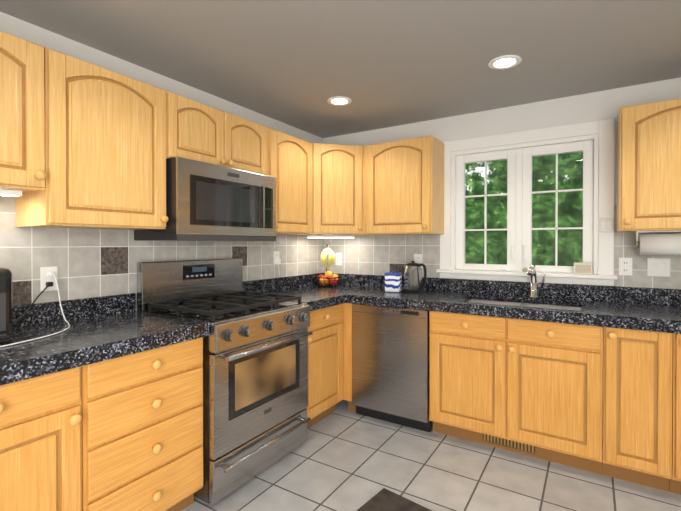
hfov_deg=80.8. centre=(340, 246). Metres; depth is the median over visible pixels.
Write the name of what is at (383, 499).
kitchen mat
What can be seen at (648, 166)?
upper cabinet
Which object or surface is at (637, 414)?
base cabinet
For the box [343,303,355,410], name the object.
base cabinet
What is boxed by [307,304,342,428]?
base cabinet
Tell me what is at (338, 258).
electrical outlet
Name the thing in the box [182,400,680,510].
floor
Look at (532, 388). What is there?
base cabinet
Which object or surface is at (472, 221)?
backdrop
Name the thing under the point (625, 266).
electrical outlet
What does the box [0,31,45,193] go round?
upper cabinet
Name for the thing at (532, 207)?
tree
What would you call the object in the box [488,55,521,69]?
recessed light
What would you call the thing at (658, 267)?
outlet
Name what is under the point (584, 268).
card
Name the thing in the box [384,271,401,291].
canister
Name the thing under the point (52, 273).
cord
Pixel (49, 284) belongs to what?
cord
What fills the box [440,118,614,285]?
window
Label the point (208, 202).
microwave
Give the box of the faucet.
[527,264,544,297]
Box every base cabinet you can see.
[0,366,81,510]
[81,337,202,510]
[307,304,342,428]
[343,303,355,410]
[429,311,602,474]
[602,327,672,491]
[669,333,680,494]
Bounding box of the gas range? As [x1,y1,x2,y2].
[137,258,312,503]
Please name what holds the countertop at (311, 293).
on the base cabinet at (325, 367)
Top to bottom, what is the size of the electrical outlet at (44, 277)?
0.116 m
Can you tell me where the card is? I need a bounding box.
[574,263,592,274]
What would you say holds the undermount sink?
in the countertop at (636, 308)
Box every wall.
[0,12,322,143]
[323,77,680,285]
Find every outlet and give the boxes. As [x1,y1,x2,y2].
[40,266,57,291]
[273,251,279,264]
[335,253,341,264]
[414,254,421,267]
[619,258,631,275]
[647,258,670,276]
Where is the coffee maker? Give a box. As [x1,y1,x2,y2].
[0,267,12,343]
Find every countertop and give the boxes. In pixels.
[0,293,209,385]
[243,277,347,310]
[287,273,680,333]
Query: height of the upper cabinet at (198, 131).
0.355 m
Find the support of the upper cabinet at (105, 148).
attached to the wall at (19, 28)
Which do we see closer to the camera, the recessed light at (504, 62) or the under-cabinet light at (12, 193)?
the under-cabinet light at (12, 193)
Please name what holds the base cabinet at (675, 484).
on the floor
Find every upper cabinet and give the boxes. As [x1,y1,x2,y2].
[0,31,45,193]
[15,47,168,229]
[166,91,266,174]
[267,127,312,234]
[294,143,362,234]
[363,136,443,234]
[617,99,680,231]
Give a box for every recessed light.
[327,96,351,105]
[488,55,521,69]
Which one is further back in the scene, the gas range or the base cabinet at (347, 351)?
the base cabinet at (347, 351)
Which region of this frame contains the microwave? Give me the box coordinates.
[134,157,275,240]
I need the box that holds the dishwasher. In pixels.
[352,304,430,431]
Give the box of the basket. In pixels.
[313,244,343,286]
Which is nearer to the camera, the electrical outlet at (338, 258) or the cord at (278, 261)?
the cord at (278, 261)
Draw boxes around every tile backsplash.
[0,196,322,310]
[323,205,680,288]
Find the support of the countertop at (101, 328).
on the base cabinet at (142, 431)
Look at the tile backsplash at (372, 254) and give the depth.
3.38 m
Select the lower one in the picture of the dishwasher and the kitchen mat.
the kitchen mat
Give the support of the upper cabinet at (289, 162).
attached to the wall at (19, 28)
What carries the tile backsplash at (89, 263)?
attached to the wall at (19, 28)
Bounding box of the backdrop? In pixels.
[465,152,582,265]
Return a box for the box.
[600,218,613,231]
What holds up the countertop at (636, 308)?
on the base cabinet at (532, 388)
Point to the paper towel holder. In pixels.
(668, 244)
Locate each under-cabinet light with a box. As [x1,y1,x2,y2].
[0,189,21,196]
[307,235,354,237]
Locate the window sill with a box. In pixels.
[436,269,617,279]
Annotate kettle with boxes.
[402,261,426,291]
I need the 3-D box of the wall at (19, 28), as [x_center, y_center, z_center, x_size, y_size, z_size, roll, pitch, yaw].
[-1.442,0.120,1.997,0.150,2.315,4.850,0,0,32]
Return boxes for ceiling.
[0,0,680,137]
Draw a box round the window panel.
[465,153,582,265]
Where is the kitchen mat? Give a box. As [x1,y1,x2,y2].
[357,488,431,510]
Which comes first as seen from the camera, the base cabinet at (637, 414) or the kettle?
the base cabinet at (637, 414)
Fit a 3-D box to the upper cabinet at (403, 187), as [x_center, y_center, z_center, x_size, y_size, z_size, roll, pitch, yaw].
[0.501,-0.467,3.242,0.587,0.730,0.362,0,0,32]
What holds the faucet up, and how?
on the countertop at (636, 308)
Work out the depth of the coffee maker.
1.54 m
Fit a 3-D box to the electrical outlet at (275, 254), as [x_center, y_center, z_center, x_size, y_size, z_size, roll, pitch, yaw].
[-0.527,0.093,3.294,0.008,0.116,0.072,0,0,32]
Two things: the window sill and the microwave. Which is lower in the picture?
the window sill
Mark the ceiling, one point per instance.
(298, 64)
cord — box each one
[0,271,69,346]
[13,282,52,322]
[276,258,280,275]
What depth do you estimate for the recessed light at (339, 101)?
2.85 m
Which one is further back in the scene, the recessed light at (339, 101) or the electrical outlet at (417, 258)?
the electrical outlet at (417, 258)
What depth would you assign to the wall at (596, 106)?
2.90 m
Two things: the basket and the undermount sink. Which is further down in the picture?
the undermount sink
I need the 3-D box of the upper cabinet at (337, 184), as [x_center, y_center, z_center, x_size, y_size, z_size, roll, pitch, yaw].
[-0.064,-0.468,3.451,0.628,0.730,0.611,0,0,32]
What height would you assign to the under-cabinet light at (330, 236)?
0.024 m
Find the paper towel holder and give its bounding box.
[636,231,680,255]
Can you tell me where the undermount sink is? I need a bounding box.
[465,299,582,310]

